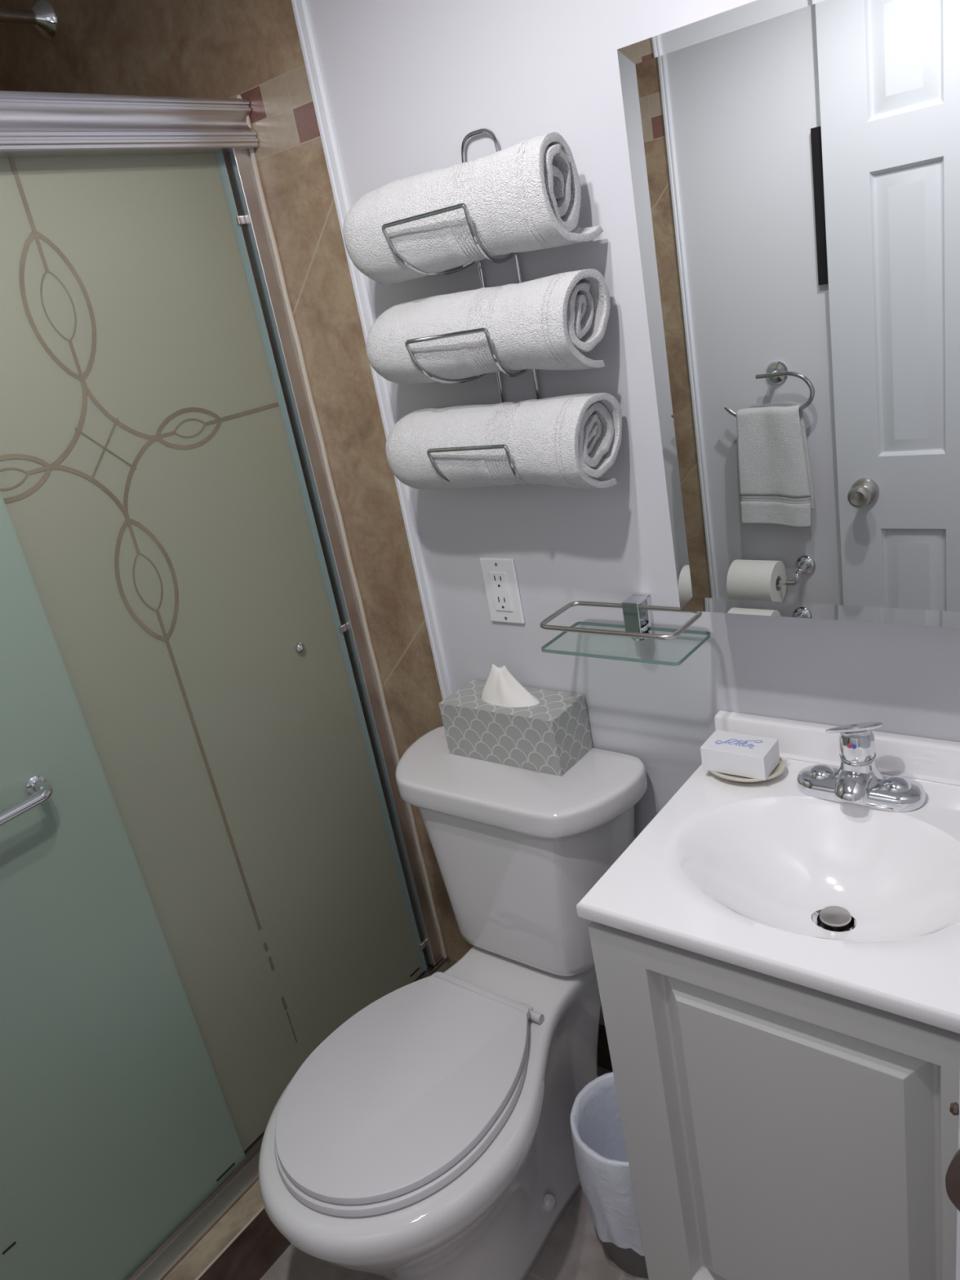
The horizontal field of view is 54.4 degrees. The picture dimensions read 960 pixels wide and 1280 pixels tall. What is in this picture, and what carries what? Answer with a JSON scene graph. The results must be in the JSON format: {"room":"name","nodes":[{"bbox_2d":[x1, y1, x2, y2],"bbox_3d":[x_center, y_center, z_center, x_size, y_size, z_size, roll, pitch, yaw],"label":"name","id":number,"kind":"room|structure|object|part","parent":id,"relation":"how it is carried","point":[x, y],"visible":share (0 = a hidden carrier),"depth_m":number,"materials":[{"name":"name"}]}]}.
{"room":"bathroom","nodes":[
{"label":"bathroom","id":0,"kind":"room"},
{"bbox_2d":[163,1180,291,1279],"bbox_3d":[-0.484,1.045,1.607,0.195,0.119,1.420,6,26,38],"label":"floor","id":1,"kind":"structure","parent":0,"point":[245,1243],"depth_m":1.57,"materials":[{"name":"tile"}]},
{"bbox_2d":[259,1065,648,1279],"bbox_3d":[0.069,1.272,0.964,3.400,0.050,1.950,6,26,38],"label":"floor","id":2,"kind":"structure","parent":0,"point":[574,1250],"depth_m":1.56,"materials":[{"name":"tile"}]},
{"bbox_2d":[258,725,647,1279],"bbox_3d":[-0.046,0.655,1.508,0.456,0.746,0.729,6,26,38],"label":"toilet","id":3,"kind":"object","parent":2,"relation":"on","point":[428,1136],"visible":0.92,"depth_m":1.45,"materials":[{"name":"ceramic"}]},
{"bbox_3d":[-0.117,0.660,1.403,0.335,0.014,0.412,6,26,38],"label":"seat lid","id":4,"kind":"part","parent":3,"relation":"part of","materials":[{"name":"plastic"}]},
{"bbox_3d":[-0.013,0.823,1.556,0.409,0.393,0.707,6,26,38],"label":"bowl","id":5,"kind":"part","parent":3,"relation":"part of","materials":[{"name":"ceramic"}]},
{"bbox_2d":[438,663,592,775],"bbox_3d":[0.053,0.117,1.577,0.235,0.160,0.098,6,26,38],"label":"tissue box","id":6,"kind":"object","parent":3,"relation":"on","point":[499,719],"visible":1,"depth_m":1.54,"materials":[{"name":"cardboard"}]},
{"bbox_3d":[0.044,0.233,1.570,0.456,0.044,0.210,6,26,38],"label":"tank lid","id":7,"kind":"part","parent":3,"relation":"part of","materials":[{"name":"ceramic"}]},
{"bbox_3d":[0.080,0.387,1.636,0.404,0.312,0.192,6,26,38],"label":"tank","id":8,"kind":"part","parent":3,"relation":"part of","materials":[{"name":"ceramic"}]},
{"bbox_3d":[0.071,0.602,1.514,0.024,0.014,0.022,6,26,38],"label":"hinge post","id":9,"kind":"part","parent":3,"relation":"part of","materials":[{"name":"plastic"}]},
{"bbox_2d":[569,1071,648,1277],"bbox_3d":[0.250,0.860,1.494,0.180,0.273,0.178,6,26,38],"label":"waste bin","id":10,"kind":"object","parent":2,"relation":"on","point":[602,1162],"visible":0.52,"depth_m":1.46,"materials":[{"name":"plastic"}]},
{"bbox_2d":[587,920,959,1279],"bbox_3d":[0.494,0.626,1.263,0.453,0.777,0.417,6,26,38],"label":"vanity cabinet","id":11,"kind":"object","parent":2,"relation":"on","point":[774,1128],"visible":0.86,"depth_m":1.06,"materials":[{"name":"white wood"}]},
{"bbox_2d":[576,710,959,1033],"bbox_3d":[0.427,0.282,1.130,0.462,0.166,0.426,6,26,38],"label":"countertop","id":12,"kind":"structure","parent":11,"relation":"on","point":[738,873],"depth_m":1.15,"materials":[{"name":"stone"}]},
{"bbox_2d":[709,756,786,782],"bbox_3d":[0.371,0.178,1.306,0.111,0.014,0.089,6,26,38],"label":"soap dish","id":13,"kind":"object","parent":12,"relation":"on","point":[780,768],"visible":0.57,"depth_m":1.28,"materials":[{"name":"beige ceramic"}]},
{"bbox_2d":[700,729,779,780],"bbox_3d":[0.360,0.158,1.294,0.091,0.037,0.054,6,26,38],"label":"soap box","id":14,"kind":"object","parent":13,"relation":"on","point":[749,756],"visible":1,"depth_m":1.28,"materials":[{"name":"white cardboard"}]},
{"bbox_2d":[812,906,856,932],"bbox_3d":[0.437,0.348,1.147,0.054,0.029,0.054,6,26,38],"label":"sink drain","id":15,"kind":"object","parent":12,"relation":"in","point":[833,918],"visible":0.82,"depth_m":1.14,"materials":[{"name":"silver metal"}]},
{"bbox_2d":[796,721,925,812],"bbox_3d":[0.476,0.155,1.185,0.158,0.104,0.082,6,26,38],"label":"faucet","id":16,"kind":"object","parent":12,"relation":"on","point":[858,780],"visible":1,"depth_m":1.17,"materials":[{"name":"silver metal"}]},
{"bbox_3d":[0.471,0.183,1.183,0.043,0.034,0.051,6,26,38],"label":"spout","id":17,"kind":"part","parent":16,"relation":"part of","materials":[{"name":"silver metal"}]},
{"bbox_3d":[0.472,0.110,1.179,0.068,0.017,0.031,-3,22,21],"label":"lever","id":18,"kind":"part","parent":16,"relation":"part of","materials":[{"name":"silver metal"}]},
{"bbox_3d":[0.478,0.128,1.184,0.043,0.040,0.043,6,26,38],"label":"handle","id":19,"kind":"part","parent":16,"relation":"part of","materials":[{"name":"silver metal"}]},
{"bbox_3d":[0.490,0.186,1.207,0.158,0.026,0.060,6,26,38],"label":"plate","id":20,"kind":"part","parent":16,"relation":"part of","materials":[{"name":"silver metal"}]},
{"bbox_2d":[0,0,959,1026],"bbox_3d":[-0.029,-0.185,1.616,2.115,2.210,0.080,6,26,38],"label":"wall","id":21,"kind":"structure","parent":0,"point":[406,82],"depth_m":1.41,"materials":[{"name":"paint"}]},
{"bbox_2d":[0,0,57,40],"bbox_3d":[-0.872,-1.016,1.577,0.072,0.147,0.334,6,26,38],"label":"shower head","id":22,"kind":"object","parent":21,"relation":"attached to","point":[42,15],"visible":1,"depth_m":1.66},
{"bbox_3d":[-0.858,-1.044,1.591,0.021,0.064,0.256,6,26,38],"label":"shower arm","id":23,"kind":"part","parent":22,"relation":"part of","materials":[{"name":"silver metal"}]},
{"bbox_2d":[0,491,246,1279],"bbox_3d":[-0.730,0.284,1.160,0.060,1.662,0.603,6,26,38],"label":"sliding shower door","id":24,"kind":"structure","parent":21,"relation":"hanging from","point":[117,1124],"depth_m":1.39,"materials":[{"name":"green glass"}]},
{"bbox_2d":[0,153,426,1151],"bbox_3d":[-0.466,0.092,1.530,0.019,1.662,0.697,6,26,38],"label":"sliding shower door","id":25,"kind":"structure","parent":21,"relation":"hanging from","point":[153,491],"depth_m":1.52,"materials":[{"name":"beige glass"}]},
{"bbox_2d":[0,90,456,1279],"bbox_3d":[-0.658,0.199,1.294,0.112,1.722,1.419,6,26,38],"label":"shower door frame","id":26,"kind":"object","parent":21,"relation":"attached to","point":[33,124],"visible":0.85,"depth_m":1.56,"materials":[{"name":"metal"}]},
{"bbox_3d":[-0.811,-0.554,1.010,0.082,0.070,1.416,6,26,38],"label":"header rail","id":27,"kind":"part","parent":26,"relation":"part of","materials":[{"name":"metal"}]},
{"bbox_2d":[291,0,453,700],"bbox_3d":[-0.125,-0.222,1.613,0.027,2.105,0.010,6,26,38],"label":"trim","id":28,"kind":"structure","parent":21,"relation":"attached to","point":[300,7],"depth_m":1.49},
{"bbox_2d":[382,128,540,484],"bbox_3d":[-0.004,-0.434,1.289,0.145,0.487,0.152,6,26,38],"label":"towel rack","id":29,"kind":"object","parent":21,"relation":"attached to","point":[489,131],"visible":0.73,"depth_m":1.26,"materials":[{"name":"silver metal"}]},
{"bbox_2d":[342,132,603,284],"bbox_3d":[-0.030,-0.564,1.246,0.362,0.128,0.124,6,26,38],"label":"rolled towel","id":30,"kind":"object","parent":29,"relation":"on","point":[524,196],"visible":0.97,"depth_m":1.18,"materials":[{"name":"white fabric"}]},
{"bbox_2d":[365,268,610,384],"bbox_3d":[-0.006,-0.420,1.296,0.370,0.126,0.116,6,26,38],"label":"rolled towel","id":31,"kind":"object","parent":29,"relation":"on","point":[548,322],"visible":0.93,"depth_m":1.22,"materials":[{"name":"white fabric"}]},
{"bbox_2d":[385,392,622,489],"bbox_3d":[0.019,-0.277,1.354,0.366,0.130,0.128,6,26,38],"label":"rolled towel","id":32,"kind":"object","parent":29,"relation":"on","point":[566,441],"visible":0.95,"depth_m":1.28,"materials":[{"name":"white fabric"}]},
{"bbox_2d":[479,557,524,623],"bbox_3d":[0.036,-0.082,1.556,0.070,0.114,0.009,6,26,38],"label":"wall outlet","id":33,"kind":"object","parent":21,"relation":"attached to","point":[499,575],"visible":1,"depth_m":1.55,"materials":[{"name":"plastic"}]},
{"bbox_2d":[488,571,512,611],"bbox_3d":[0.035,-0.081,1.554,0.034,0.068,0.004,6,26,38],"label":"receptacle","id":34,"kind":"object","parent":33,"relation":"attached to","point":[500,583],"depth_m":1.55,"materials":[{"name":"plastic"}]},
{"bbox_2d":[597,1024,613,1071],"bbox_3d":[0.436,0.831,1.715,1.085,0.105,0.012,6,26,38],"label":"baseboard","id":35,"kind":"structure","parent":21,"relation":"attached to","point":[604,1060],"depth_m":1.86,"materials":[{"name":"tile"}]},
{"bbox_2d":[539,592,710,666],"bbox_3d":[0.208,-0.015,1.358,0.231,0.064,0.136,6,26,38],"label":"glass shelf","id":36,"kind":"object","parent":21,"relation":"attached to","point":[637,609],"visible":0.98,"depth_m":1.37,"materials":[{"name":"silver metal"}]},
{"bbox_3d":[0.199,-0.030,1.337,0.222,0.007,0.105,6,26,38],"label":"guard rail","id":37,"kind":"part","parent":36,"relation":"part of","materials":[{"name":"silver metal"}]},
{"bbox_3d":[0.211,0.003,1.367,0.226,0.005,0.110,6,26,38],"label":"glass plate","id":38,"kind":"part","parent":36,"relation":"part of","materials":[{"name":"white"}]},
{"bbox_2d":[617,0,959,627],"bbox_3d":[0.401,-0.343,1.033,0.410,0.648,0.116,6,26,38],"label":"mirror","id":39,"kind":"object","parent":21,"relation":"attached to","point":[795,164],"visible":1,"depth_m":0.99,"materials":[{"name":"silver mirror"}]},
{"bbox_2d":[714,710,959,785],"bbox_3d":[0.535,0.150,1.249,0.461,0.046,0.029,6,26,38],"label":"backsplash","id":40,"kind":"structure","parent":21,"relation":"attached to","point":[935,760],"depth_m":1.27,"materials":[{"name":"ceramic"}]},
{"bbox_3d":[0.274,0.201,0.444,0.120,2.210,1.520,6,26,38],"label":"wall","id":41,"kind":"structure","parent":0,"visible":0},
{"bbox_2d":[945,1076,959,1279],"bbox_3d":[0.367,0.198,0.561,0.159,2.100,0.079,6,26,38],"label":"trim","id":42,"kind":"structure","parent":41,"relation":"attached to","point":[952,1178],"depth_m":0.64,"materials":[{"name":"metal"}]},
{"bbox_3d":[0.341,0.373,0.636,0.043,0.064,0.008,1,23,29],"label":"strike plate","id":43,"kind":"part","parent":42,"relation":"part of","materials":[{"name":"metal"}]}
]}

